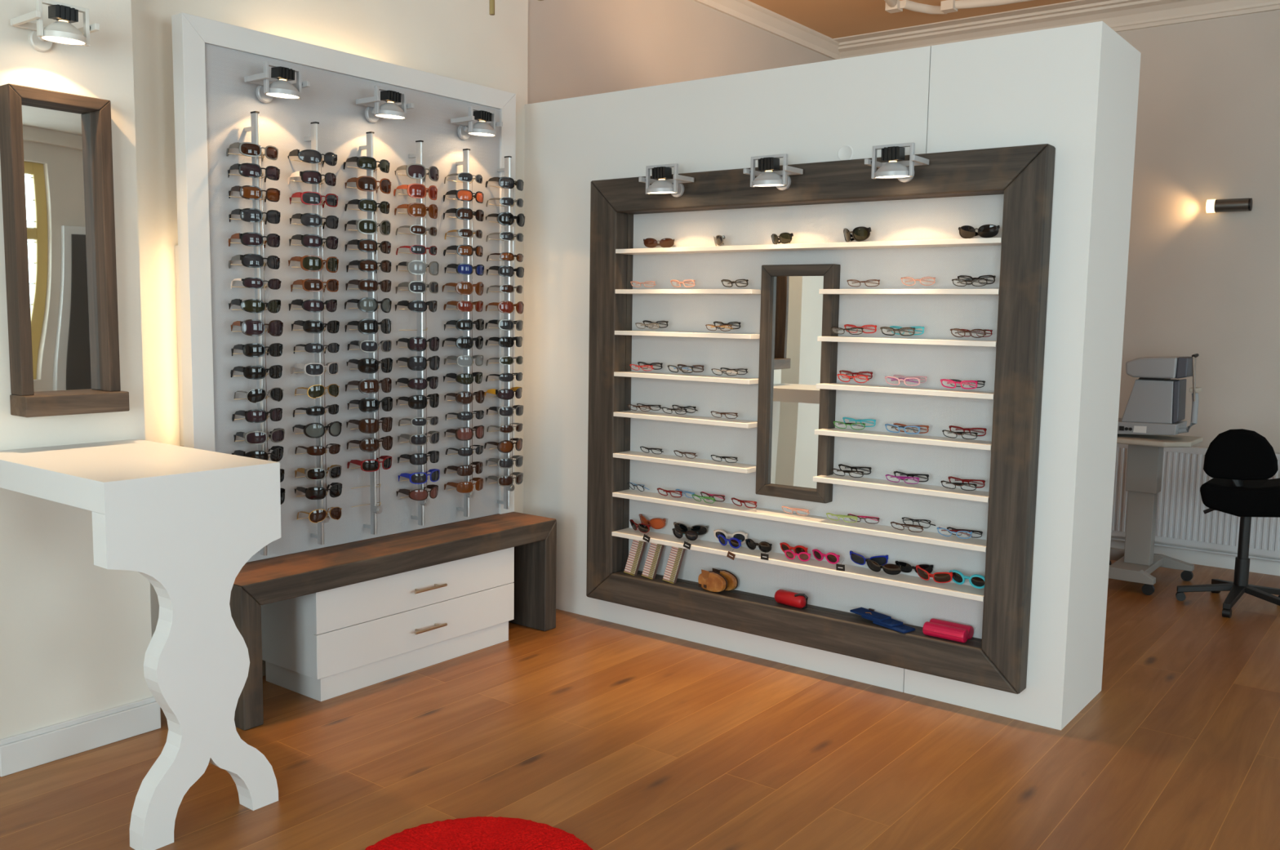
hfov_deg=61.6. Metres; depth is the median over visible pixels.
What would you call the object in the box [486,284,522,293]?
sunglasses
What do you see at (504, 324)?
sunglasses
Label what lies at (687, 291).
display shelf
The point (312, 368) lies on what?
sunglasses
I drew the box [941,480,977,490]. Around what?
eyeglasses
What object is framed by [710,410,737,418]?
eyeglasses
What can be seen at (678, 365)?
eyeglasses
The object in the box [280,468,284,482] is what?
sunglasses
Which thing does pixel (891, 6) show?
ceiling light
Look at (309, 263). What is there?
sunglasses
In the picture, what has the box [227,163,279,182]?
sunglasses
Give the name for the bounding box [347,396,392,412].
sunglasses
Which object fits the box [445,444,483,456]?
sunglasses
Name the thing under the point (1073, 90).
wall partition
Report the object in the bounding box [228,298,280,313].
sunglasses
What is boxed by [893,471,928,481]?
eyeglasses
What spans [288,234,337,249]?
sunglasses
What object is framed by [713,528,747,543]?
sunglasses
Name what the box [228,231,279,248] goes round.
sunglasses
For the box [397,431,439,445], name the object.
sunglasses
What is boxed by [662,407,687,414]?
eyeglasses
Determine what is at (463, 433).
sunglasses
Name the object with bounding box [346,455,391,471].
sunglasses
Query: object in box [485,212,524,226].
sunglasses
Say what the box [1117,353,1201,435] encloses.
instrument
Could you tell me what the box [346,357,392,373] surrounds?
sunglasses
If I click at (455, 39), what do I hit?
wall
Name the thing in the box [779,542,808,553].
sunglasses
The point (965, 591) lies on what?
display shelf
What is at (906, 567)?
sunglasses
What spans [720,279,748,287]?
eyeglasses
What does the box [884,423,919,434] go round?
eyeglasses
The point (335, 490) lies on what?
sunglasses
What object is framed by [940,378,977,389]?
eyeglasses
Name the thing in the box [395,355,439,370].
sunglasses
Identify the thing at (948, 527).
eyeglasses
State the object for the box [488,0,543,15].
pendant lamp
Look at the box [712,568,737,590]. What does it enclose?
case
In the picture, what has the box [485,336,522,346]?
sunglasses
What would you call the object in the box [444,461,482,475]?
sunglasses
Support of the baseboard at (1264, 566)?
attached to the wall at (1207, 285)
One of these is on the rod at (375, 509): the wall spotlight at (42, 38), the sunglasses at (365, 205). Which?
the sunglasses at (365, 205)
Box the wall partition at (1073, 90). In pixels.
[523,21,1141,729]
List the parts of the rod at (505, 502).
lock rod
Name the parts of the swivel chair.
leg, lever, leg, leg, seat, backrest, leg, leg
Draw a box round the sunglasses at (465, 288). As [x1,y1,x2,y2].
[442,280,484,295]
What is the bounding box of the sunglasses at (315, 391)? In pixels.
[294,383,339,398]
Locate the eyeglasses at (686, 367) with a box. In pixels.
[667,364,693,373]
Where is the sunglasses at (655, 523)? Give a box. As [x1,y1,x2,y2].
[639,513,666,528]
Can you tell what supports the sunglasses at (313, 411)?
on the rod at (313, 138)
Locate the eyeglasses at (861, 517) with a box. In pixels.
[847,513,879,524]
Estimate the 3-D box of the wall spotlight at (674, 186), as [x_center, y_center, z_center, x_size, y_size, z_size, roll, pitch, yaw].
[0.111,-1.052,4.620,0.197,0.126,0.184,5,7,37]
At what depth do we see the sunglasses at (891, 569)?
4.27 m
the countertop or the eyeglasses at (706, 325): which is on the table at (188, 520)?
the countertop
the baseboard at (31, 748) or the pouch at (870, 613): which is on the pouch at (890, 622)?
the pouch at (870, 613)
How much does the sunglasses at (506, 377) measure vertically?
0.045 m
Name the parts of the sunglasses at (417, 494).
frame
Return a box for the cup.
[1189,386,1201,392]
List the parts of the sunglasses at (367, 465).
frame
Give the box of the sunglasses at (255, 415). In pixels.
[231,408,282,422]
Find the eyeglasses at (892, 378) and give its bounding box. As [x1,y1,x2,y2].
[884,376,920,386]
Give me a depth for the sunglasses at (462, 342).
4.77 m
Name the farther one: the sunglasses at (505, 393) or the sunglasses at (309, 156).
the sunglasses at (505, 393)
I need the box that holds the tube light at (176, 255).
[174,245,183,445]
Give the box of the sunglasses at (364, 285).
[345,279,391,292]
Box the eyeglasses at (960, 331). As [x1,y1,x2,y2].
[950,328,986,337]
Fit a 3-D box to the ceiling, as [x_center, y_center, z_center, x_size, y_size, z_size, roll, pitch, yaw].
[1.629,-2.550,5.814,4.400,0.006,3.550,5,7,37]
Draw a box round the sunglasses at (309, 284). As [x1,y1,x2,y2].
[290,278,338,292]
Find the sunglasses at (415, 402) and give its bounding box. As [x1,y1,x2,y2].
[395,393,439,408]
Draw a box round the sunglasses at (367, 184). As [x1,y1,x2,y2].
[345,175,391,194]
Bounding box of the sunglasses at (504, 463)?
[485,454,523,468]
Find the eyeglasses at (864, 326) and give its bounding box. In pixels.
[844,324,876,333]
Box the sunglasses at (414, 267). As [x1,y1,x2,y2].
[395,260,439,275]
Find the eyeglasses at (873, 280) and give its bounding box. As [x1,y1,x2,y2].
[847,279,879,286]
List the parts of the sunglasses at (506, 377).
frame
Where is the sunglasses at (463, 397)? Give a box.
[444,390,484,404]
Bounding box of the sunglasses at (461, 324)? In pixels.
[444,318,484,330]
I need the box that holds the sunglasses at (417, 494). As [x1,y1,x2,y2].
[395,484,438,500]
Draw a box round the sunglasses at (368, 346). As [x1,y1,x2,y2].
[347,339,391,352]
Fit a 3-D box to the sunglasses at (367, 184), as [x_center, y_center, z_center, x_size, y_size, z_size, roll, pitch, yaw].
[-1.097,-0.970,4.351,0.121,0.061,0.170,6,8,40]
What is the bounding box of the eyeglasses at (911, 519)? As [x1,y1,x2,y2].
[902,516,935,528]
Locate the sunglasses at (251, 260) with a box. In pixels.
[228,253,279,270]
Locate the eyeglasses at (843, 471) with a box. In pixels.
[831,468,863,477]
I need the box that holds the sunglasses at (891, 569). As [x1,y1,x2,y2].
[866,558,902,574]
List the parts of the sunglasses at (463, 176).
frame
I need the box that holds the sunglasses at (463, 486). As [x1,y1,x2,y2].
[444,477,483,493]
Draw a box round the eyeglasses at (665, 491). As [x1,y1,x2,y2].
[657,488,682,497]
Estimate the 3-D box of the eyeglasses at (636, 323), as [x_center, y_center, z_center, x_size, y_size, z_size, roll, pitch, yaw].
[0.037,-0.453,4.907,0.134,0.028,0.039,6,8,39]
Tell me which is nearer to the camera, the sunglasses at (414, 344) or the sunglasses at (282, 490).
the sunglasses at (282, 490)
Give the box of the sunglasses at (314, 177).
[287,170,336,187]
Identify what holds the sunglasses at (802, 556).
on the display shelf at (965, 591)
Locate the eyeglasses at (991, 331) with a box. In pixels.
[957,328,992,337]
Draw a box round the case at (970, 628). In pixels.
[928,617,973,639]
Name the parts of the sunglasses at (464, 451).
frame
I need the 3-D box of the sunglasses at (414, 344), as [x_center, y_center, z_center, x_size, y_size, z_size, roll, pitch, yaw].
[-0.951,-0.351,4.620,0.124,0.062,0.174,8,8,39]
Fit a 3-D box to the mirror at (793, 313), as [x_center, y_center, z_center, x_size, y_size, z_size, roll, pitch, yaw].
[0.660,-0.178,4.520,0.340,0.982,0.062,5,7,37]
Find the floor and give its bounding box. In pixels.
[0,559,1279,849]
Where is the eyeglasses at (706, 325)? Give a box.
[705,324,733,331]
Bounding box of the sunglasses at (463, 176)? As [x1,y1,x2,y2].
[444,172,482,183]
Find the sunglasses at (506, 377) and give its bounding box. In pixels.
[485,372,522,382]
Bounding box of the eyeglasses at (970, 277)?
[957,275,995,284]
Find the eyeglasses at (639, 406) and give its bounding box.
[627,404,651,411]
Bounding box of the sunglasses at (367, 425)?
[346,416,392,433]
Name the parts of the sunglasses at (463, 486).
frame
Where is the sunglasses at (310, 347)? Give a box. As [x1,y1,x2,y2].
[293,342,339,353]
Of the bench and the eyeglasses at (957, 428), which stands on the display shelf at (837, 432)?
the eyeglasses at (957, 428)
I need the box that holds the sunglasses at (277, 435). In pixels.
[233,427,284,444]
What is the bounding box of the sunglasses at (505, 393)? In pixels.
[484,386,521,399]
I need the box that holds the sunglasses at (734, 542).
[717,533,742,548]
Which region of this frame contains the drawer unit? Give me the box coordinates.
[260,546,514,701]
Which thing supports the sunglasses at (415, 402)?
on the rod at (418, 155)
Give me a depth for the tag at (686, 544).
4.80 m
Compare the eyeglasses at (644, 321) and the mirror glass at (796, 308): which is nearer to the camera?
the mirror glass at (796, 308)
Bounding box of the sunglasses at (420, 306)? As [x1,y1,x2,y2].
[395,300,437,312]
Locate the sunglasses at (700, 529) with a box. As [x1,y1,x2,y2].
[673,521,708,535]
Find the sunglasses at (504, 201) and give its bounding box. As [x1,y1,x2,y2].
[486,196,523,207]
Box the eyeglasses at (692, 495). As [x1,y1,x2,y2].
[691,493,715,503]
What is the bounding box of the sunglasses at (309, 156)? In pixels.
[287,149,337,167]
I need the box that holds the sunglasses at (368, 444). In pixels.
[346,435,392,452]
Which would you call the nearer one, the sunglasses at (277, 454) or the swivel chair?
the sunglasses at (277, 454)
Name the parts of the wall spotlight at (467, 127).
arm, wall plate, square frame, lamp glass, arm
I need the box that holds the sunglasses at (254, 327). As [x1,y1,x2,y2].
[231,319,283,336]
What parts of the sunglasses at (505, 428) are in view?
frame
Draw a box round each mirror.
[0,83,129,417]
[755,263,840,502]
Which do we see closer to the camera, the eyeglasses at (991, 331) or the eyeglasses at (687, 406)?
the eyeglasses at (991, 331)
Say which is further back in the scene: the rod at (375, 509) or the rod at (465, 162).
the rod at (465, 162)
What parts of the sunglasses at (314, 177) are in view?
frame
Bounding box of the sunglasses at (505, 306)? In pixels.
[485,300,524,314]
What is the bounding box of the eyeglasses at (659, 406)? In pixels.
[636,403,662,410]
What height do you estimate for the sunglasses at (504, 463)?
0.050 m
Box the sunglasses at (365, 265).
[346,258,391,273]
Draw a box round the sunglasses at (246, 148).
[226,142,278,161]
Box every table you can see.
[0,439,280,849]
[1108,434,1203,595]
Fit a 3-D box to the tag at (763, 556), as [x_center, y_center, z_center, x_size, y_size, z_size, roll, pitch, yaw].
[0.532,0.550,4.560,0.038,0.043,0.011,5,7,37]
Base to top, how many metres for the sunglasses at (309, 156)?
0.051 m
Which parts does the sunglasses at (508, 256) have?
frame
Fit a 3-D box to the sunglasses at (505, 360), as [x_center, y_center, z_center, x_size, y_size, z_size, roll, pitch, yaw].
[-0.629,-0.301,5.043,0.116,0.049,0.159,5,7,37]
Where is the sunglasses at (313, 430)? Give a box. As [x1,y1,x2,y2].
[292,421,342,438]
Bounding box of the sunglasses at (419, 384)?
[395,376,438,390]
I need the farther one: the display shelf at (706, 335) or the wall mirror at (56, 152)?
the display shelf at (706, 335)
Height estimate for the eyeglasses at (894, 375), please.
0.029 m
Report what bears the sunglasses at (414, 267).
on the rod at (418, 155)
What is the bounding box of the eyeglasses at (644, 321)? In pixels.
[642,320,668,328]
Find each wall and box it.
[0,0,153,738]
[130,0,833,675]
[1115,9,1279,453]
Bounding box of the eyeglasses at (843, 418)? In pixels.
[842,417,875,426]
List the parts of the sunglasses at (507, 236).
frame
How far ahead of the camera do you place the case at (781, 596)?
4.54 m
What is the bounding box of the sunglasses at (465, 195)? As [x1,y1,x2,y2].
[443,189,483,203]
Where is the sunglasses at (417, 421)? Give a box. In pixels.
[398,416,438,426]
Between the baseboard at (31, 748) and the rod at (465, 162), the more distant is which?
the rod at (465, 162)
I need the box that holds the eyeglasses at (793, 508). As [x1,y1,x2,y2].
[781,506,809,515]
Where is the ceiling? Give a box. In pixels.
[747,0,1075,38]
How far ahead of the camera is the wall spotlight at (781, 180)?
4.25 m
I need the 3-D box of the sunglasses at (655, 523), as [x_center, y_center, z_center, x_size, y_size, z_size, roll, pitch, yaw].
[0.051,0.457,5.048,0.164,0.056,0.045,6,8,43]
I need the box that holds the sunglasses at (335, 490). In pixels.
[294,482,342,499]
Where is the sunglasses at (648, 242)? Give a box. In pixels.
[643,237,674,248]
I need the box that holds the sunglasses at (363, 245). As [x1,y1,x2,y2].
[345,239,391,253]
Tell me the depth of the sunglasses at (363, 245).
4.32 m
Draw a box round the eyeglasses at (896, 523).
[890,521,923,532]
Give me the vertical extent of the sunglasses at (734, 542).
0.050 m
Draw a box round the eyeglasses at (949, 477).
[948,475,985,488]
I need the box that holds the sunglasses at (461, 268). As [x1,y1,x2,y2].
[444,263,484,275]
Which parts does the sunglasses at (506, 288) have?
frame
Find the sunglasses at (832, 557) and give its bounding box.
[812,548,839,564]
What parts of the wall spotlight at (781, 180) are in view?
arm, square frame, lamp glass, wall plate, arm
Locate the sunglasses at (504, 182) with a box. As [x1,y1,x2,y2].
[485,177,523,191]
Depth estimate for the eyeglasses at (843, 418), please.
4.33 m
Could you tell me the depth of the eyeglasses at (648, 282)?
4.91 m
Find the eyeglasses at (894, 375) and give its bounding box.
[893,374,927,382]
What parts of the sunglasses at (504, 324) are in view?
frame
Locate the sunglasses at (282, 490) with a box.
[280,488,284,504]
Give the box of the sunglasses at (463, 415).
[445,409,484,420]
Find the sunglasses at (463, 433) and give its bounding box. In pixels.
[444,425,484,440]
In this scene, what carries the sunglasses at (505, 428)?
on the rod at (505, 502)
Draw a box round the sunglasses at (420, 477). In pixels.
[398,468,439,484]
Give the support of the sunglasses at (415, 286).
on the rod at (418, 155)
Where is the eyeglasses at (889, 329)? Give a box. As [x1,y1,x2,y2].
[880,326,915,336]
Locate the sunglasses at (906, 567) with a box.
[895,560,933,573]
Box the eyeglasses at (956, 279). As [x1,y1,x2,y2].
[951,278,987,286]
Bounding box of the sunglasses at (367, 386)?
[345,377,391,394]
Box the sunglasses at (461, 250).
[443,244,482,257]
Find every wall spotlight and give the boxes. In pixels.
[10,0,99,52]
[244,61,310,102]
[355,85,413,123]
[450,106,502,139]
[639,163,693,197]
[743,153,803,190]
[864,142,928,182]
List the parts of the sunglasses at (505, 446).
frame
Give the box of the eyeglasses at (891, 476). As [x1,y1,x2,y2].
[885,474,919,484]
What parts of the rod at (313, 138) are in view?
lock rod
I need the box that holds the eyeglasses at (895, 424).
[893,422,928,433]
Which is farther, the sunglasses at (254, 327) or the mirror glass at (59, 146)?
the sunglasses at (254, 327)
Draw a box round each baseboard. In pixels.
[0,696,160,776]
[1110,535,1279,575]
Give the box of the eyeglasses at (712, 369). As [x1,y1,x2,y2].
[711,368,738,375]
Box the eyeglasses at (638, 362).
[637,361,662,369]
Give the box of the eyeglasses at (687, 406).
[671,404,697,413]
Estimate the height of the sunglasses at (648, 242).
0.044 m
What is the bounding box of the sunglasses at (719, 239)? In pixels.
[713,235,725,245]
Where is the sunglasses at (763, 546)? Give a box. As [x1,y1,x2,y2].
[745,537,772,552]
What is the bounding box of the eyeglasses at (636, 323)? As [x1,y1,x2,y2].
[635,322,660,328]
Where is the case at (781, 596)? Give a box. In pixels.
[774,589,808,608]
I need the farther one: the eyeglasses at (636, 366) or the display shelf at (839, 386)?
the eyeglasses at (636, 366)
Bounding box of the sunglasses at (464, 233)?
[444,228,482,239]
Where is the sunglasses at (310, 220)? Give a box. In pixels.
[289,213,338,229]
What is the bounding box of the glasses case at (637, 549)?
[623,539,645,575]
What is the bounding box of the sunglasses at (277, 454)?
[231,445,283,462]
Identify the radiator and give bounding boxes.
[1111,443,1279,562]
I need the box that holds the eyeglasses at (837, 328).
[831,327,863,334]
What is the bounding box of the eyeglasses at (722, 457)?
[711,454,737,462]
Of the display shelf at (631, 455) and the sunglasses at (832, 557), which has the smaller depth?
the sunglasses at (832, 557)
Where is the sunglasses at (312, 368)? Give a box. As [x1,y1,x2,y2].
[290,361,338,375]
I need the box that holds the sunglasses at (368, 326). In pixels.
[344,318,391,333]
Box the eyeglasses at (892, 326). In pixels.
[889,325,924,334]
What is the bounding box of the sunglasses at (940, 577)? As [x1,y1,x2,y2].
[915,564,952,582]
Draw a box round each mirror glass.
[21,102,100,393]
[768,275,823,489]
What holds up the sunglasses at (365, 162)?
on the rod at (375, 509)
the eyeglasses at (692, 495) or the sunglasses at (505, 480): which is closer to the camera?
the eyeglasses at (692, 495)
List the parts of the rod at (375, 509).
lock rod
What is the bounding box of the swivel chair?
[1175,428,1279,617]
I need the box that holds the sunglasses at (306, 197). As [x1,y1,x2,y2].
[289,191,337,208]
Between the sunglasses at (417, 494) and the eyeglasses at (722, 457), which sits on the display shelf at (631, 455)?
the eyeglasses at (722, 457)
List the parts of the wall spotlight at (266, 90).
arm, wall plate, square frame, lamp glass, arm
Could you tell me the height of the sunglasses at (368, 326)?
0.063 m
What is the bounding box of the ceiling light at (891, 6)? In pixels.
[884,0,1033,14]
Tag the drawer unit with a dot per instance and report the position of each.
(324, 645)
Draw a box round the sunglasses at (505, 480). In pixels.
[485,471,523,486]
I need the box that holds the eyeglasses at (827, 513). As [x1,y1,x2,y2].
[826,512,857,522]
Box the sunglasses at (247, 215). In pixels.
[228,208,280,224]
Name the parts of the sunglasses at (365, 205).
frame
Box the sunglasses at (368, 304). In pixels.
[344,297,391,312]
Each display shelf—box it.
[612,488,986,551]
[612,527,984,601]
[613,370,758,384]
[613,410,757,428]
[613,450,755,473]
[614,288,760,294]
[614,330,759,338]
[615,237,1001,254]
[813,474,989,502]
[814,427,991,450]
[815,382,994,399]
[817,336,996,346]
[818,288,999,294]
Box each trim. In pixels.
[693,0,839,59]
[832,0,1279,58]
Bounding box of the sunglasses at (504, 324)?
[484,319,523,330]
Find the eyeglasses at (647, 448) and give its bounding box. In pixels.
[640,446,663,453]
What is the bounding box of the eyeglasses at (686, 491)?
[675,488,694,497]
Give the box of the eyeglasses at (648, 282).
[630,280,655,287]
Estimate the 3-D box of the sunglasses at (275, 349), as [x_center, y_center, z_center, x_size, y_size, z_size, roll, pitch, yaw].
[-1.426,-0.280,4.007,0.121,0.051,0.166,4,7,38]
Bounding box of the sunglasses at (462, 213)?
[443,207,484,221]
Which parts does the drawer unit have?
drawer, drawer, handle, handle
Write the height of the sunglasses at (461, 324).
0.055 m
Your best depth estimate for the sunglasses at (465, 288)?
4.74 m
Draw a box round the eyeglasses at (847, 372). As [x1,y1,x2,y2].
[839,369,872,379]
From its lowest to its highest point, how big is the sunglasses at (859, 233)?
0.057 m
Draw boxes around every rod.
[227,111,270,555]
[289,121,329,544]
[346,131,382,534]
[398,140,429,525]
[446,148,475,516]
[488,155,515,509]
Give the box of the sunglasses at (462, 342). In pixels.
[442,335,483,349]
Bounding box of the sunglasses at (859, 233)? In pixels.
[843,226,871,242]
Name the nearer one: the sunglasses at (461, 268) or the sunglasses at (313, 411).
the sunglasses at (313, 411)
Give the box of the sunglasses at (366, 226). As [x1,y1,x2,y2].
[344,218,391,235]
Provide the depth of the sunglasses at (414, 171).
4.49 m
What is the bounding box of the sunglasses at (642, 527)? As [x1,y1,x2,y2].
[629,519,650,533]
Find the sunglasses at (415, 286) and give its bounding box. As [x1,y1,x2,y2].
[395,280,438,293]
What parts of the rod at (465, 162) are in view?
lock rod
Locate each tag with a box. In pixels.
[642,532,650,542]
[683,541,691,549]
[726,550,735,559]
[760,550,768,559]
[835,560,844,571]
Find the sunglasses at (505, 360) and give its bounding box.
[486,355,523,365]
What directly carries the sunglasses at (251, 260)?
on the rod at (254, 128)
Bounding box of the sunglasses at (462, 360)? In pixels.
[444,355,483,366]
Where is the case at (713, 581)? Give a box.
[697,568,727,591]
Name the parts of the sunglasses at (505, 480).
frame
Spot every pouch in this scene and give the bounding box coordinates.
[849,607,891,621]
[861,615,902,626]
[872,621,915,633]
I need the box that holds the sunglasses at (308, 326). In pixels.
[291,320,339,333]
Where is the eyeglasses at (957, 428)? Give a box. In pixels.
[948,425,986,435]
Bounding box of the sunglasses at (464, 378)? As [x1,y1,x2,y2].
[443,372,482,384]
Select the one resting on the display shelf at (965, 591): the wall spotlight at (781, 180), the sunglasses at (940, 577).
the sunglasses at (940, 577)
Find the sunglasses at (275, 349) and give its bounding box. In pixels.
[231,342,282,356]
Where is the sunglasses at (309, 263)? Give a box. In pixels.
[288,254,338,272]
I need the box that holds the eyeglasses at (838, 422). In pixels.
[833,421,865,429]
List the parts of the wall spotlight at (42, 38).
arm, wall plate, square frame, lamp glass, arm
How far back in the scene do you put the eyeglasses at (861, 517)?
4.34 m
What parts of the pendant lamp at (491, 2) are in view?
arm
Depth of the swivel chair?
5.50 m
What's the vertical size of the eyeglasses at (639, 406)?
0.028 m
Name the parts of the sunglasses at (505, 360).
frame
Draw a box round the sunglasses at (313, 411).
[293,404,338,417]
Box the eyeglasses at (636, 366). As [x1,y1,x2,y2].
[629,364,653,370]
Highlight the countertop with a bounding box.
[0,439,279,514]
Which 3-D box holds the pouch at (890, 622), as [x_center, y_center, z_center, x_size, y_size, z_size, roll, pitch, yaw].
[0.975,0.781,4.316,0.074,0.018,0.156,-4,8,-38]
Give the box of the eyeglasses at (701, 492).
[700,491,724,502]
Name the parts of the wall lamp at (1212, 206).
glass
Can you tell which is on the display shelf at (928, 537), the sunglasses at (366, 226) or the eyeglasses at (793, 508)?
the eyeglasses at (793, 508)
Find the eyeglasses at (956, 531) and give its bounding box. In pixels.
[937,526,972,538]
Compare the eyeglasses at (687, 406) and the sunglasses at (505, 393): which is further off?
the sunglasses at (505, 393)
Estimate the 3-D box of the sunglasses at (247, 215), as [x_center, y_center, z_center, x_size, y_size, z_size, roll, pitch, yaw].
[-1.417,-0.768,3.957,0.119,0.050,0.164,6,9,39]
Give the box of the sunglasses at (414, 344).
[395,336,439,351]
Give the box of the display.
[171,12,515,562]
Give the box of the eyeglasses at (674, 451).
[673,449,697,458]
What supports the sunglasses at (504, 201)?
on the rod at (505, 502)
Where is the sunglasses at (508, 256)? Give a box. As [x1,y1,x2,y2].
[486,252,523,262]
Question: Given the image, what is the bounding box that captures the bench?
[229,511,556,729]
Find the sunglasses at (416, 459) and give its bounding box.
[397,450,439,465]
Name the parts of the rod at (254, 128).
lock rod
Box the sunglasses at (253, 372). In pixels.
[230,364,282,379]
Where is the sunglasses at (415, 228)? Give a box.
[395,224,437,236]
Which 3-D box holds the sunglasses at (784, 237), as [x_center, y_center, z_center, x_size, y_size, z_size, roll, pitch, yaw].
[0.591,-0.778,4.482,0.038,0.046,0.149,-2,7,-24]
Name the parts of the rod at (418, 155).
lock rod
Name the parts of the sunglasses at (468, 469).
frame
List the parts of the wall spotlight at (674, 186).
arm, square frame, lamp glass, wall plate, arm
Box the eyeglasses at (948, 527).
[946,526,982,537]
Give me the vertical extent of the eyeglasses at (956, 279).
0.029 m
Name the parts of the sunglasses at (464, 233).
frame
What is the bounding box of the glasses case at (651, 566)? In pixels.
[641,542,663,578]
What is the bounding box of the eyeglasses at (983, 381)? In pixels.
[950,378,985,387]
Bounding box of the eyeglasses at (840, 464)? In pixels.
[838,463,871,474]
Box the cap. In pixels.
[837,144,853,160]
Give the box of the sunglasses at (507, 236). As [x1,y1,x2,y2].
[486,231,523,241]
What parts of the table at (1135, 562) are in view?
plate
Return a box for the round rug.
[364,816,593,849]
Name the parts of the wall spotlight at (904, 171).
arm, square frame, lamp glass, wall plate, arm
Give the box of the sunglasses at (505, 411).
[486,404,523,417]
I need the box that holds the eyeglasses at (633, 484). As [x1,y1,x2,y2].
[627,482,648,491]
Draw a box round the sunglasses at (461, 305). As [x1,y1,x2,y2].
[444,300,483,311]
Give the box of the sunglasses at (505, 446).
[484,437,522,453]
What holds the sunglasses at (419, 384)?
on the rod at (418, 155)
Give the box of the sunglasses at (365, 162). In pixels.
[342,155,389,173]
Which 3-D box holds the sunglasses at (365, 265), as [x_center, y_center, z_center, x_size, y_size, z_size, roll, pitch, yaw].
[-1.102,-0.648,4.383,0.120,0.052,0.165,6,8,39]
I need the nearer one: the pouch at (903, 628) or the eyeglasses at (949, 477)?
the eyeglasses at (949, 477)
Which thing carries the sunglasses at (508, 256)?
on the rod at (505, 502)
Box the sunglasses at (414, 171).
[394,163,439,182]
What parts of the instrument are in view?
label plate, chin rest arm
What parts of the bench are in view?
panel, panel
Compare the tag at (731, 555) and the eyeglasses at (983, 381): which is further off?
the tag at (731, 555)
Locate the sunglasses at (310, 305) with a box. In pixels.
[288,298,337,312]
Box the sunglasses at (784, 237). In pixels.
[770,232,793,244]
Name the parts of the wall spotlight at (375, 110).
arm, wall plate, square frame, lamp glass, arm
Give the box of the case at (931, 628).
[922,621,968,642]
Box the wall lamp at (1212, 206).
[1205,198,1252,213]
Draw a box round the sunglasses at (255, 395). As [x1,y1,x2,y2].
[234,386,283,403]
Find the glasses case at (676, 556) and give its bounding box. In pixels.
[662,546,685,583]
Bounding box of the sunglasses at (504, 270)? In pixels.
[486,265,524,277]
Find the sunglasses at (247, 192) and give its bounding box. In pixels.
[228,185,279,202]
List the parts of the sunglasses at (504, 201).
frame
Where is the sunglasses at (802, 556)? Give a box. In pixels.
[784,549,810,561]
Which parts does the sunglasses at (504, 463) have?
frame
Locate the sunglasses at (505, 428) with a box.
[487,422,522,433]
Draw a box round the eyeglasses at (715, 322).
[713,320,740,328]
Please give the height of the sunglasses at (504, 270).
0.051 m
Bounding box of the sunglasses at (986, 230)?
[958,224,999,238]
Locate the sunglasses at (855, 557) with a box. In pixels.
[849,550,888,565]
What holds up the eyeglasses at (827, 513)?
on the display shelf at (928, 537)
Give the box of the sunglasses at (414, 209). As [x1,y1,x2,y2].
[394,202,437,218]
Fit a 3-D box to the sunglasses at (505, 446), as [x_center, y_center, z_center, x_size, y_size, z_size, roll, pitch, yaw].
[-0.638,0.093,5.084,0.123,0.062,0.174,5,7,35]
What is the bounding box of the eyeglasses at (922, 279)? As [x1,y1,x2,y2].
[900,276,935,285]
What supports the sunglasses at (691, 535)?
on the display shelf at (965, 591)
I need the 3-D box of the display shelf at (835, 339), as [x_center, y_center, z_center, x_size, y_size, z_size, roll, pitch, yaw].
[1.044,-0.325,4.166,0.726,0.019,0.132,5,7,37]
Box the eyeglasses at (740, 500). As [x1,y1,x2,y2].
[731,497,756,507]
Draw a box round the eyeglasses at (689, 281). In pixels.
[670,279,695,287]
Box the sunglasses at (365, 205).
[344,199,389,214]
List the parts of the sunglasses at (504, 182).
frame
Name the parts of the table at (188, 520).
panel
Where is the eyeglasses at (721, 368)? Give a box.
[720,367,747,374]
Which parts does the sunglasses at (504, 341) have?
frame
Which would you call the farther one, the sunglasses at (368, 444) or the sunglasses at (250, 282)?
the sunglasses at (368, 444)
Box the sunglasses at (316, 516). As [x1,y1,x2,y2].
[297,506,342,523]
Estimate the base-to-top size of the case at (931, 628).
0.052 m
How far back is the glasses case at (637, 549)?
5.07 m
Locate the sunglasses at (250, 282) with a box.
[231,277,280,290]
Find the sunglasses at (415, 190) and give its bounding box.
[393,182,437,199]
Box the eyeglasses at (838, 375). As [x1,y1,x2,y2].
[837,373,869,382]
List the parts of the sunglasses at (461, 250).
frame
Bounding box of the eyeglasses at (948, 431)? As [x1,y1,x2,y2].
[942,429,977,439]
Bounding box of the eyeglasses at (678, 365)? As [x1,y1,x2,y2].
[677,364,703,372]
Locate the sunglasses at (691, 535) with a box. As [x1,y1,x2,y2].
[671,527,697,540]
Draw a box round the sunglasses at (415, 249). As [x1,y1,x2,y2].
[395,244,437,255]
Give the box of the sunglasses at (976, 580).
[949,569,984,588]
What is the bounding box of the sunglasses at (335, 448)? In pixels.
[294,443,340,455]
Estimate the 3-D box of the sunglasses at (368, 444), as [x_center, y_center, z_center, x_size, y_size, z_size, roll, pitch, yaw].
[-1.116,0.075,4.457,0.122,0.061,0.175,5,7,36]
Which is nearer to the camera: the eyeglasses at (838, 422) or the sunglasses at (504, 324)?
the eyeglasses at (838, 422)
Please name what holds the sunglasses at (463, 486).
on the rod at (465, 162)
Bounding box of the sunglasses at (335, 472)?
[294,464,341,479]

